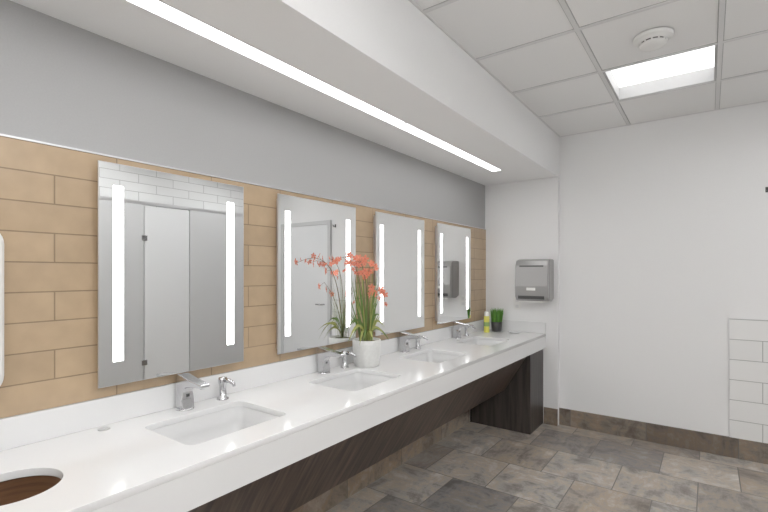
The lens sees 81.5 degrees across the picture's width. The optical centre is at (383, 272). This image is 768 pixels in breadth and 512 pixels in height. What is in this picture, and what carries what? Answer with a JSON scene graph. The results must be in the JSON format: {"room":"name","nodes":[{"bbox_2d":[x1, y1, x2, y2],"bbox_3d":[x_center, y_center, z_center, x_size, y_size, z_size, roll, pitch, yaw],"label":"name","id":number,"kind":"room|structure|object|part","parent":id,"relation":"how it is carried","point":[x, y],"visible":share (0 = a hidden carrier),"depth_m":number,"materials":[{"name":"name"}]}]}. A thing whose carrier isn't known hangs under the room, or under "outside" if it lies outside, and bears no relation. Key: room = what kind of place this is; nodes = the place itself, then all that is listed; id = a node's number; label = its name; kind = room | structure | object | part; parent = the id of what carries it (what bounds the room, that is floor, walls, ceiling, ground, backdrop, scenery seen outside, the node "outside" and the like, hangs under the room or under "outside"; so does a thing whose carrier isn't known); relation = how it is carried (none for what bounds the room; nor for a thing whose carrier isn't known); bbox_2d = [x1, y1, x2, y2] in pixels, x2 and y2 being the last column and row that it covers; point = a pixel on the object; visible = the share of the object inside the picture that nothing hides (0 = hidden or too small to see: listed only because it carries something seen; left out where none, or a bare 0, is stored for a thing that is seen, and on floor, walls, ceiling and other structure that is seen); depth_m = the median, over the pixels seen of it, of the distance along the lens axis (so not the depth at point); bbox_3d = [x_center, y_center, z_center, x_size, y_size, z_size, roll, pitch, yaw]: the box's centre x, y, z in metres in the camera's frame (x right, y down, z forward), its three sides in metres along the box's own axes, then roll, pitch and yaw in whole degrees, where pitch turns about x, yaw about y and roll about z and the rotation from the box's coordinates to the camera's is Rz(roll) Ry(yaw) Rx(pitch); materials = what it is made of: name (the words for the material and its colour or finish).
{"room":"public restroom","nodes":[
{"label":"public restroom","id":0,"kind":"room"},
{"bbox_2d":[0,0,484,228],"bbox_3d":[-1.021,-0.005,1.833,0.100,2.850,7.160,0,0,36],"label":"wall","id":1,"kind":"structure","parent":0,"point":[62,83],"depth_m":1.95,"materials":[{"name":"grey paint"}]},
{"bbox_2d":[0,234,3,385],"bbox_3d":[-1.296,0.115,1.289,0.077,0.520,0.300,0,0,36],"label":"dryer","id":2,"kind":"object","parent":1,"relation":"attached to","point":[1,237],"visible":1,"depth_m":1.39,"materials":[{"name":"white plastic"}]},
{"bbox_2d":[98,160,243,387],"bbox_3d":[-0.876,0.005,1.901,0.036,0.837,0.631,0,0,36],"label":"mirror","id":3,"kind":"object","parent":1,"relation":"attached to","point":[171,246],"visible":1,"depth_m":1.83,"materials":[{"name":"silver metal"}]},
{"bbox_2d":[0,133,485,229],"bbox_3d":[-0.419,-0.446,2.564,0.012,0.006,4.950,0,0,36],"label":"trim","id":4,"kind":"structure","parent":1,"relation":"attached to","point":[5,135],"depth_m":1.94,"materials":[{"name":"silver metal"}]},
{"bbox_2d":[0,136,485,417],"bbox_3d":[-0.420,0.013,2.565,0.009,0.912,4.950,0,0,36],"label":"tile","id":5,"kind":"structure","parent":1,"relation":"attached to","point":[49,193],"depth_m":1.60,"materials":[{"name":"beige tile"}]},
{"bbox_2d":[0,329,545,511],"bbox_3d":[-0.163,0.638,2.406,0.608,0.133,4.900,0,0,36],"label":"countertop","id":6,"kind":"structure","parent":1,"relation":"attached to","point":[128,466],"depth_m":1.58,"materials":[{"name":"stone"}]},
{"bbox_2d":[0,475,61,505],"bbox_3d":[-1.003,0.714,1.196,0.264,0.236,0.264,0,0,36],"label":"trash opening","id":7,"kind":"object","parent":6,"relation":"attached to","point":[18,489],"visible":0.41,"depth_m":1.31,"materials":[{"name":"brown wood"}]},
{"bbox_2d":[97,427,109,430],"bbox_3d":[-1.025,0.570,1.632,0.040,0.005,0.040,0,0,36],"label":"grommet","id":8,"kind":"object","parent":6,"relation":"on","point":[101,428],"visible":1,"depth_m":1.63,"materials":[{"name":"grey"}]},
{"bbox_2d":[176,372,209,410],"bbox_3d":[-0.792,0.498,1.846,0.186,0.147,0.072,0,0,36],"label":"faucet","id":9,"kind":"object","parent":6,"relation":"on","point":[185,382],"visible":1,"depth_m":1.85,"materials":[{"name":"silver metal"}]},
{"bbox_3d":[-0.838,0.569,1.880,0.072,0.007,0.072,0,0,36],"label":"plate","id":10,"kind":"part","parent":9,"relation":"part of","materials":[{"name":"silver metal"}]},
{"bbox_2d":[151,406,278,444],"bbox_3d":[-0.644,0.670,1.738,0.354,0.147,0.454,0,0,36],"label":"sink basin","id":11,"kind":"object","parent":6,"relation":"in","point":[204,428],"visible":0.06,"depth_m":1.89,"materials":[{"name":"white ceramic"}]},
{"bbox_2d":[217,376,235,400],"bbox_3d":[-0.706,0.521,2.006,0.118,0.102,0.052,0,0,36],"label":"soap dispenser","id":12,"kind":"object","parent":6,"relation":"on","point":[222,381],"visible":1,"depth_m":2.01,"materials":[{"name":"silver metal"}]},
{"bbox_3d":[-0.732,0.521,2.025,0.052,0.102,0.052,0,0,36],"label":"post","id":13,"kind":"part","parent":12,"relation":"part of","materials":[{"name":"silver metal"}]},
{"bbox_3d":[-0.691,0.489,1.995,0.080,0.033,0.022,0,0,36],"label":"spout","id":14,"kind":"part","parent":12,"relation":"part of","materials":[{"name":"silver metal"}]},
{"bbox_2d":[317,346,345,373],"bbox_3d":[-0.298,0.498,2.523,0.186,0.147,0.072,0,0,36],"label":"faucet","id":15,"kind":"object","parent":6,"relation":"on","point":[324,353],"visible":1,"depth_m":2.53,"materials":[{"name":"silver metal"}]},
{"bbox_2d":[340,351,355,367],"bbox_3d":[-0.212,0.521,2.683,0.118,0.102,0.052,0,0,36],"label":"soap dispenser","id":16,"kind":"object","parent":6,"relation":"on","point":[344,358],"visible":0.88,"depth_m":2.69,"materials":[{"name":"silver metal"}]},
{"bbox_3d":[-0.238,0.521,2.702,0.052,0.102,0.052,0,0,36],"label":"post","id":17,"kind":"part","parent":16,"relation":"part of","materials":[{"name":"silver metal"}]},
{"bbox_3d":[-0.197,0.489,2.672,0.080,0.033,0.022,0,0,36],"label":"spout","id":18,"kind":"part","parent":16,"relation":"part of","materials":[{"name":"silver metal"}]},
{"bbox_2d":[317,372,393,390],"bbox_3d":[-0.151,0.670,2.416,0.354,0.147,0.454,0,0,36],"label":"sink basin","id":19,"kind":"object","parent":6,"relation":"in","point":[354,381],"visible":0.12,"depth_m":2.61,"materials":[{"name":"white ceramic"}]},
{"bbox_2d":[188,357,525,511],"bbox_3d":[-0.145,0.876,2.170,0.245,0.368,4.495,0,0,36],"label":"panel","id":20,"kind":"object","parent":6,"relation":"attached to","point":[286,489],"visible":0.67,"depth_m":2.15,"materials":[{"name":"brown wood"}]},
{"bbox_2d":[333,252,388,367],"bbox_3d":[-0.149,0.223,2.661,0.204,0.697,0.522,0,0,22],"label":"potted orchid","id":21,"kind":"object","parent":6,"relation":"on","point":[366,348],"visible":1,"depth_m":2.71,"materials":[{"name":"plant"}]},
{"bbox_3d":[-0.108,0.490,2.758,0.176,0.163,0.176,0,0,36],"label":"pot","id":22,"kind":"part","parent":21,"relation":"part of","materials":[{"name":"ceramic"}]},
{"bbox_2d":[399,331,423,352],"bbox_3d":[0.195,0.498,3.200,0.186,0.147,0.072,0,0,36],"label":"faucet","id":23,"kind":"object","parent":6,"relation":"on","point":[404,337],"visible":1,"depth_m":3.21,"materials":[{"name":"silver metal"}]},
{"bbox_2d":[414,336,427,348],"bbox_3d":[0.282,0.521,3.360,0.118,0.102,0.052,0,0,36],"label":"soap dispenser","id":24,"kind":"object","parent":6,"relation":"on","point":[417,346],"visible":0.62,"depth_m":3.36,"materials":[{"name":"silver metal"}]},
{"bbox_3d":[0.255,0.521,3.380,0.052,0.102,0.052,0,0,36],"label":"post","id":25,"kind":"part","parent":24,"relation":"part of","materials":[{"name":"silver metal"}]},
{"bbox_2d":[406,352,459,362],"bbox_3d":[0.343,0.670,3.093,0.354,0.147,0.454,0,0,36],"label":"sink basin","id":26,"kind":"object","parent":6,"relation":"in","point":[429,356],"visible":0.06,"depth_m":3.30,"materials":[{"name":"white ceramic"}]},
{"bbox_2d":[453,321,473,338],"bbox_3d":[0.689,0.498,3.877,0.186,0.147,0.072,0,0,36],"label":"faucet","id":27,"kind":"object","parent":6,"relation":"on","point":[457,326],"visible":1,"depth_m":3.88,"materials":[{"name":"silver metal"}]},
{"bbox_2d":[463,326,475,335],"bbox_3d":[0.776,0.521,4.037,0.118,0.102,0.052,0,0,36],"label":"soap dispenser","id":28,"kind":"object","parent":6,"relation":"on","point":[465,328],"visible":0.61,"depth_m":4.04,"materials":[{"name":"silver metal"}]},
{"bbox_3d":[0.749,0.521,4.057,0.052,0.102,0.052,0,0,36],"label":"post","id":29,"kind":"part","parent":28,"relation":"part of","materials":[{"name":"silver metal"}]},
{"bbox_2d":[462,339,504,345],"bbox_3d":[0.837,0.670,3.770,0.354,0.147,0.454,0,0,36],"label":"sink basin","id":30,"kind":"object","parent":6,"relation":"in","point":[474,341],"visible":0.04,"depth_m":3.97,"materials":[{"name":"white ceramic"}]},
{"bbox_2d":[484,311,489,332],"bbox_3d":[0.990,0.471,4.303,0.055,0.202,0.055,0,0,36],"label":"spray can","id":31,"kind":"object","parent":6,"relation":"on","point":[486,313],"visible":1,"depth_m":4.28,"materials":[{"name":"yellow"}]},
{"bbox_2d":[490,308,503,331],"bbox_3d":[1.106,0.455,4.375,0.138,0.235,0.133,0,0,36],"label":"potted grass","id":32,"kind":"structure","parent":6,"relation":"on","point":[496,316],"depth_m":4.34,"materials":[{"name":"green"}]},
{"bbox_2d":[0,319,545,450],"bbox_3d":[-0.162,0.521,2.407,0.608,0.102,4.899,0,0,36],"label":"backsplash","id":33,"kind":"structure","parent":1,"relation":"attached to","point":[41,425],"depth_m":1.82,"materials":[{"name":"stone"}]},
{"bbox_2d":[277,193,355,354],"bbox_3d":[-0.380,0.005,2.581,0.036,0.837,0.631,0,0,36],"label":"mirror","id":34,"kind":"object","parent":1,"relation":"attached to","point":[314,307],"visible":0.89,"depth_m":2.52,"materials":[{"name":"silver metal"}]},
{"bbox_2d":[292,410,469,511],"bbox_3d":[-1.108,1.343,1.619,0.012,0.155,6.510,0,0,36],"label":"baseboard","id":35,"kind":"structure","parent":1,"relation":"attached to","point":[339,493],"depth_m":3.08,"materials":[{"name":"tile"}]},
{"bbox_2d":[374,211,423,335],"bbox_3d":[0.117,0.005,3.261,0.036,0.837,0.631,0,0,36],"label":"mirror","id":36,"kind":"object","parent":1,"relation":"attached to","point":[398,240],"visible":0.98,"depth_m":3.21,"materials":[{"name":"silver metal"}]},
{"bbox_2d":[435,223,470,323],"bbox_3d":[0.613,0.005,3.942,0.036,0.837,0.631,0,0,36],"label":"mirror","id":37,"kind":"object","parent":1,"relation":"attached to","point":[452,243],"visible":1,"depth_m":3.89,"materials":[{"name":"silver metal"}]},
{"bbox_2d":[10,0,559,185],"bbox_3d":[-0.690,-1.137,1.593,0.718,0.485,6.960,0,0,36],"label":"ceiling","id":38,"kind":"structure","parent":0,"point":[387,55],"depth_m":2.07,"materials":[{"name":"white paint"}]},
{"bbox_2d":[125,0,502,171],"bbox_3d":[-0.347,-0.919,2.073,0.092,0.052,4.560,0,0,36],"label":"ceiling light","id":39,"kind":"object","parent":38,"relation":"attached to","point":[159,8],"visible":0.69,"depth_m":1.95,"materials":[{"name":"white plastic"}]},
{"bbox_2d":[131,0,403,124],"bbox_3d":[-0.795,-0.919,1.459,0.080,0.041,3.026,0,0,36],"label":"diffuser","id":40,"kind":"object","parent":39,"relation":"attached to","point":[159,8],"depth_m":1.82,"materials":[{"name":"white plastic"}]},
{"bbox_2d":[397,123,499,170],"bbox_3d":[0.548,-0.919,3.301,0.080,0.041,1.506,0,0,36],"label":"diffuser","id":41,"kind":"object","parent":39,"relation":"attached to","point":[406,127],"depth_m":3.14,"materials":[{"name":"white plastic"}]},
{"bbox_2d":[491,322,501,331],"bbox_3d":[1.104,0.524,4.374,0.108,0.095,0.108,0,0,36],"label":"pot","id":42,"kind":"object","parent":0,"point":[495,326],"depth_m":4.33,"materials":[{"name":"grey"}]},
{"bbox_2d":[485,177,559,424],"bbox_3d":[1.343,0.263,4.380,0.718,2.315,0.060,0,0,36],"label":"wall","id":43,"kind":"structure","parent":0,"point":[522,218],"depth_m":4.31,"materials":[{"name":"white paint"}]},
{"bbox_2d":[514,297,520,308],"bbox_3d":[1.303,0.297,4.367,0.070,0.115,0.008,0,0,36],"label":"wall outlet","id":44,"kind":"object","parent":43,"relation":"attached to","point":[517,304],"visible":0.77,"depth_m":4.36,"materials":[{"name":"white plastic"}]},
{"bbox_2d":[515,259,553,302],"bbox_3d":[1.404,0.072,4.169,0.306,0.400,0.206,0,0,36],"label":"paper towel dispenser","id":45,"kind":"object","parent":43,"relation":"attached to","point":[534,278],"visible":1,"depth_m":4.09,"materials":[{"name":"grey metal"}]},
{"bbox_2d":[522,301,543,302],"bbox_3d":[1.377,0.261,4.132,0.200,0.022,0.020,0,0,36],"label":"paper towel","id":46,"kind":"object","parent":45,"relation":"hanging from","point":[522,301],"depth_m":4.10,"materials":[{"name":"white paper"}]},
{"bbox_2d":[544,407,557,425],"bbox_3d":[1.561,1.343,4.176,0.125,0.155,0.012,0,0,36],"label":"baseboard","id":47,"kind":"structure","parent":43,"relation":"attached to","point":[550,414],"depth_m":4.17,"materials":[{"name":"tile"}]},
{"bbox_2d":[326,422,767,511],"bbox_3d":[0.436,1.445,0.771,3.705,0.050,7.160,0,0,36],"label":"floor","id":48,"kind":"structure","parent":0,"point":[477,467],"depth_m":3.11,"materials":[{"name":"tile"}]},
{"bbox_2d":[470,349,542,434],"bbox_3d":[1.164,1.009,4.237,0.573,0.822,0.378,0,0,36],"label":"base cabinet","id":49,"kind":"object","parent":48,"relation":"on","point":[519,407],"visible":0.49,"depth_m":4.03,"materials":[{"name":"brown wood"}]},
{"bbox_2d":[413,0,767,135],"bbox_3d":[0.726,-1.289,0.560,2.787,0.021,6.960,0,0,36],"label":"ceiling","id":50,"kind":"structure","parent":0,"point":[483,28],"depth_m":2.53,"materials":[{"name":"paint"}]},
{"bbox_2d":[408,0,767,136],"bbox_3d":[0.726,-1.277,0.560,2.787,0.005,6.960,0,0,36],"label":"grid","id":51,"kind":"object","parent":50,"relation":"attached to","point":[576,29],"depth_m":2.60,"materials":[{"name":"white metal"}]},
{"bbox_2d":[633,27,673,51],"bbox_3d":[1.452,-1.246,2.407,0.190,0.059,0.190,0,0,36],"label":"smoke detector","id":52,"kind":"object","parent":50,"relation":"attached to","point":[650,43],"visible":1,"depth_m":2.36,"materials":[{"name":"white plastic"}]},
{"bbox_2d":[604,45,716,99],"bbox_3d":[1.800,-1.330,2.901,0.586,0.100,0.586,0,0,36],"label":"light panel","id":53,"kind":"object","parent":50,"relation":"attached to","point":[698,66],"visible":0.7,"depth_m":3.03,"materials":[{"name":"white plastic"}]},
{"bbox_2d":[611,46,714,86],"bbox_3d":[1.800,-1.375,2.901,0.562,0.010,0.562,0,0,36],"label":"diffuser","id":54,"kind":"object","parent":53,"relation":"attached to","point":[698,61],"depth_m":2.99,"materials":[{"name":"white plastic"}]},
{"bbox_2d":[560,102,767,435],"bbox_3d":[2.556,-0.005,3.594,3.605,2.850,0.100,0,0,36],"label":"wall","id":55,"kind":"structure","parent":0,"point":[664,223],"depth_m":3.72,"materials":[{"name":"white paint"}]},
{"bbox_2d":[559,408,767,463],"bbox_3d":[2.773,1.343,3.367,2.787,0.155,0.012,0,0,36],"label":"baseboard","id":56,"kind":"structure","parent":55,"relation":"attached to","point":[727,446],"depth_m":3.67,"materials":[{"name":"tile"}]},
{"bbox_2d":[729,319,767,443],"bbox_3d":[2.778,0.808,3.364,0.274,0.913,0.010,0,0,36],"label":"tile","id":57,"kind":"structure","parent":55,"relation":"attached to","point":[748,339],"depth_m":3.37,"materials":[{"name":"white tile"}]}
]}

